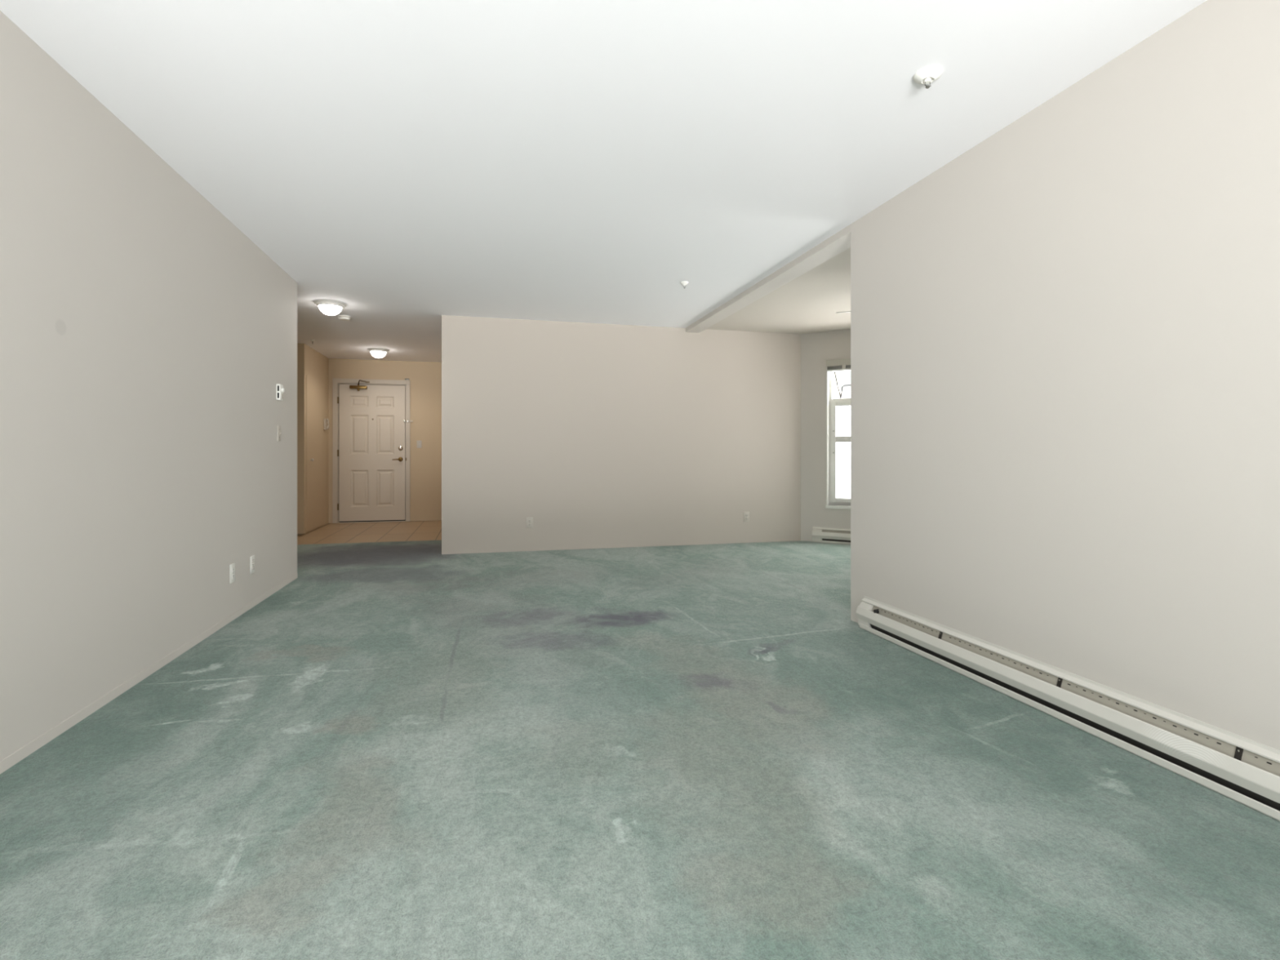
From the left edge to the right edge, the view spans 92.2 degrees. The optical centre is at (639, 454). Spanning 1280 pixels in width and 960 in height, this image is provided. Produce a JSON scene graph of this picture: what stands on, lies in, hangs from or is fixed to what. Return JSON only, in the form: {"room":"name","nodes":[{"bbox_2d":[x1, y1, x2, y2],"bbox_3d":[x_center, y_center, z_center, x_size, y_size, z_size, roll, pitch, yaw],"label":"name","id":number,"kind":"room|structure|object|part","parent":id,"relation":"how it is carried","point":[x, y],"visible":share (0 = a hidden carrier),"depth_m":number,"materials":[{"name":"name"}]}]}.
{"room":"empty living room","nodes":[
{"label":"empty living room","id":0,"kind":"room"},
{"bbox_2d":[0,10,297,761],"bbox_3d":[-2.053,-0.199,1.714,0.140,2.440,6.931,0,0,-14],"label":"wall","id":1,"kind":"structure","parent":0,"point":[147,341],"depth_m":2.60,"materials":[{"name":"paint"}]},
{"bbox_2d":[0,573,297,773],"bbox_3d":[-1.984,1.001,1.732,0.003,0.040,6.931,0,0,-14],"label":"baseboard","id":2,"kind":"structure","parent":1,"relation":"attached to","point":[10,761],"depth_m":2.59,"materials":[{"name":"paint"}]},
{"bbox_2d":[229,562,235,583],"bbox_3d":[-2.497,0.728,3.775,0.009,0.115,0.070,0,0,-14],"label":"wall outlet","id":3,"kind":"object","parent":1,"relation":"attached to","point":[232,566],"visible":1,"depth_m":3.76,"materials":[{"name":"white plastic"}]},
{"bbox_2d":[249,555,254,573],"bbox_3d":[-2.579,0.733,4.099,0.010,0.115,0.070,0,0,-14],"label":"phone jack","id":4,"kind":"object","parent":1,"relation":"attached to","point":[251,557],"visible":1,"depth_m":4.08,"materials":[{"name":"white plastic"}]},
{"bbox_2d":[276,425,281,440],"bbox_3d":[-2.708,-0.157,4.632,0.021,0.115,0.070,0,0,-14],"label":"light switch","id":5,"kind":"object","parent":1,"relation":"attached to","point":[278,428],"visible":1,"depth_m":4.62,"materials":[{"name":"beige plastic"}]},
{"bbox_2d":[275,383,284,400],"bbox_3d":[-2.691,-0.464,4.611,0.044,0.120,0.072,0,0,-14],"label":"thermostat","id":6,"kind":"object","parent":1,"relation":"attached to","point":[280,389],"visible":1,"depth_m":4.58,"materials":[{"name":"white plastic"}]},
{"bbox_2d":[297,343,328,533],"bbox_3d":[-4.522,-0.199,8.480,0.140,2.440,1.260,0,0,-14],"label":"wall","id":7,"kind":"structure","parent":0,"point":[310,362],"depth_m":7.95,"materials":[{"name":"beige paint"}]},
{"bbox_2d":[306,374,322,532],"bbox_3d":[-4.398,-0.010,8.367,0.046,2.038,0.820,0,0,-14],"label":"door","id":8,"kind":"structure","parent":7,"relation":"in","point":[313,386],"depth_m":8.30,"materials":[{"name":"beige paint"}]},
{"bbox_2d":[324,418,328,430],"bbox_3d":[-4.520,-0.435,8.883,0.062,0.170,0.084,0,0,-14],"label":"handset","id":9,"kind":"object","parent":7,"relation":"attached to","point":[326,428],"visible":1,"depth_m":8.87,"materials":[{"name":"paint"}]},
{"bbox_2d":[328,358,441,523],"bbox_3d":[-4.253,-0.199,9.270,3.100,2.440,0.140,0,0,-14],"label":"wall","id":10,"kind":"structure","parent":0,"point":[424,378],"depth_m":9.42,"materials":[{"name":"beige paint"}]},
{"bbox_2d":[332,377,409,523],"bbox_3d":[-4.044,-0.051,9.315,1.082,2.150,0.156,0,0,-14],"label":"door frame","id":11,"kind":"structure","parent":10,"relation":"attached to","point":[335,380],"depth_m":9.16,"materials":[{"name":"paint"}]},
{"bbox_2d":[337,379,405,522],"bbox_3d":[-4.024,-0.043,9.212,0.948,2.111,0.205,0,0,-14],"label":"door","id":12,"kind":"structure","parent":10,"relation":"in","point":[371,451],"depth_m":9.27,"materials":[{"name":"paint"}]},
{"bbox_2d":[417,440,422,448],"bbox_3d":[-3.375,-0.154,9.409,0.070,0.115,0.021,0,0,-14],"label":"light switch","id":13,"kind":"object","parent":10,"relation":"attached to","point":[419,442],"visible":1,"depth_m":9.41,"materials":[{"name":"beige plastic"}]},
{"bbox_2d":[0,0,1206,362],"bbox_3d":[-0.291,-1.479,4.413,8.400,0.120,11.500,0,0,-14],"label":"ceiling","id":14,"kind":"structure","parent":0,"point":[408,164],"depth_m":2.66,"materials":[{"name":"white paint"}]},
{"bbox_2d":[313,299,346,315],"bbox_3d":[-2.905,-1.362,5.774,0.276,0.114,0.276,0,0,-14],"label":"ceiling light","id":15,"kind":"object","parent":14,"relation":"attached to","point":[328,307],"visible":1,"depth_m":5.70,"materials":[{"name":"white glass"}]},
{"bbox_2d":[337,315,351,320],"bbox_3d":[-3.039,-1.399,6.328,0.132,0.040,0.132,0,0,-14],"label":"smoke detector","id":16,"kind":"object","parent":14,"relation":"attached to","point":[344,317],"visible":1,"depth_m":6.29,"materials":[{"name":"white plastic"}]},
{"bbox_2d":[367,347,389,358],"bbox_3d":[-3.542,-1.362,8.336,0.276,0.114,0.276,0,0,-14],"label":"ceiling light","id":17,"kind":"object","parent":14,"relation":"attached to","point":[379,353],"visible":1,"depth_m":8.26,"materials":[{"name":"white glass"}]},
{"bbox_2d":[680,280,688,288],"bbox_3d":[0.367,-1.394,5.075,0.066,0.050,0.066,0,0,-14],"label":"sprinkler","id":18,"kind":"object","parent":14,"relation":"attached to","point":[683,283],"visible":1,"depth_m":5.06,"materials":[{"name":"white plastic"}]},
{"bbox_2d":[685,224,850,333],"bbox_3d":[0.984,-1.406,5.375,0.165,0.066,3.220,0,0,-14],"label":"beam","id":19,"kind":"structure","parent":14,"relation":"attached to","point":[840,242],"depth_m":4.82,"materials":[{"name":"paint"}]},
{"bbox_2d":[912,66,942,88],"bbox_3d":[1.074,-1.394,2.299,0.100,0.050,0.100,0,0,-14],"label":"sprinkler","id":20,"kind":"object","parent":14,"relation":"attached to","point":[927,75],"visible":1,"depth_m":2.28,"materials":[{"name":"white plastic"}]},
{"bbox_2d":[441,315,800,554],"bbox_3d":[-0.042,-0.199,6.849,4.122,2.440,0.140,0,0,-14],"label":"wall","id":21,"kind":"structure","parent":0,"point":[604,436],"depth_m":6.71,"materials":[{"name":"beige paint"}]},
{"bbox_2d":[526,517,533,528],"bbox_3d":[-1.163,0.722,6.488,0.070,0.115,0.009,0,0,-14],"label":"wall outlet","id":22,"kind":"object","parent":21,"relation":"attached to","point":[529,520],"visible":1,"depth_m":6.49,"materials":[{"name":"beige plastic"}]},
{"bbox_2d":[743,511,749,521],"bbox_3d":[1.228,0.721,7.093,0.070,0.115,0.009,0,0,-14],"label":"wall outlet","id":23,"kind":"object","parent":21,"relation":"attached to","point":[746,514],"visible":1,"depth_m":7.09,"materials":[{"name":"beige plastic"}]},
{"bbox_2d":[0,520,1279,959],"bbox_3d":[-0.291,1.071,4.413,8.400,0.100,11.500,0,0,-14],"label":"floor","id":24,"kind":"structure","parent":0,"point":[402,750],"depth_m":1.84,"materials":[{"name":"green carpet"}]},
{"bbox_2d":[800,328,850,542],"bbox_3d":[2.578,-0.199,6.943,1.540,2.440,0.140,0,0,31],"label":"wall","id":25,"kind":"structure","parent":0,"point":[816,348],"depth_m":7.17,"materials":[{"name":"paint"}]},
{"bbox_2d":[812,526,850,544],"bbox_3d":[2.531,0.930,6.854,1.220,0.179,0.063,0,0,31],"label":"baseboard heater","id":26,"kind":"object","parent":25,"relation":"attached to","point":[820,534],"visible":0.38,"depth_m":7.04,"materials":[{"name":"metal"}]},
{"bbox_3d":[2.542,0.925,6.871,1.220,0.168,0.022,0,0,31],"label":"panel","id":27,"kind":"part","parent":26,"relation":"part of","materials":[{"name":"metal"}]},
{"bbox_3d":[2.534,1.006,6.858,1.180,0.029,0.052,0,0,31],"label":"rail","id":28,"kind":"part","parent":26,"relation":"part of","materials":[{"name":"metal"}]},
{"bbox_2d":[826,367,850,509],"bbox_3d":[2.612,-0.231,7.000,0.912,1.707,0.304,0,0,31],"label":"window","id":29,"kind":"structure","parent":25,"relation":"in","point":[838,410],"depth_m":7.12,"materials":[{"name":"white plastic"}]},
{"bbox_3d":[2.316,-0.819,7.216,0.149,0.306,0.014,0,0,-42],"label":"stay arm","id":30,"kind":"part","parent":29,"relation":"part of","materials":[{"name":"metal"}]},
{"bbox_2d":[826,358,850,372],"bbox_3d":[2.538,-1.018,6.877,0.896,0.130,0.054,0,0,31],"label":"window blind","id":31,"kind":"object","parent":29,"relation":"attached to","point":[837,365],"visible":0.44,"depth_m":7.02,"materials":[{"name":"beige metal"}]},
{"bbox_3d":[2.542,-0.963,6.882,0.880,0.020,0.038,0,0,31],"label":"rail","id":32,"kind":"part","parent":31,"relation":"part of","materials":[{"name":"white plastic"}]},
{"bbox_3d":[2.557,0.606,6.909,0.912,0.034,0.091,0,0,31],"label":"sill","id":33,"kind":"part","parent":29,"relation":"part of","materials":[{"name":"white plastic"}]},
{"bbox_3d":[2.579,-0.025,6.945,0.816,1.158,0.035,0,0,31],"label":"sash","id":34,"kind":"part","parent":29,"relation":"part of","materials":[{"name":"white plastic"}]},
{"bbox_3d":[2.647,-0.866,7.059,0.800,0.345,0.030,0,24,31],"label":"vent sash","id":35,"kind":"part","parent":29,"relation":"part of","materials":[{"name":"glass"}]},
{"bbox_3d":[2.579,-0.383,6.946,0.720,0.347,0.006,0,0,31],"label":"pane","id":36,"kind":"part","parent":29,"relation":"part of","materials":[{"name":"clear glass"}]},
{"bbox_3d":[2.579,0.183,6.946,0.720,0.645,0.006,0,0,31],"label":"pane","id":37,"kind":"part","parent":29,"relation":"part of","materials":[{"name":"clear glass"}]},
{"bbox_2d":[850,0,1279,750],"bbox_3d":[1.950,-0.199,1.556,0.165,2.440,4.660,0,0,-14],"label":"wall","id":38,"kind":"structure","parent":0,"point":[1065,332],"depth_m":2.24,"materials":[{"name":"paint"}]},
{"bbox_2d":[856,595,1279,821],"bbox_3d":[1.633,0.930,2.347,0.062,0.179,2.680,0,0,-14],"label":"baseboard heater","id":39,"kind":"object","parent":38,"relation":"attached to","point":[1242,770],"visible":1,"depth_m":2.20,"materials":[{"name":"metal"}]}
]}

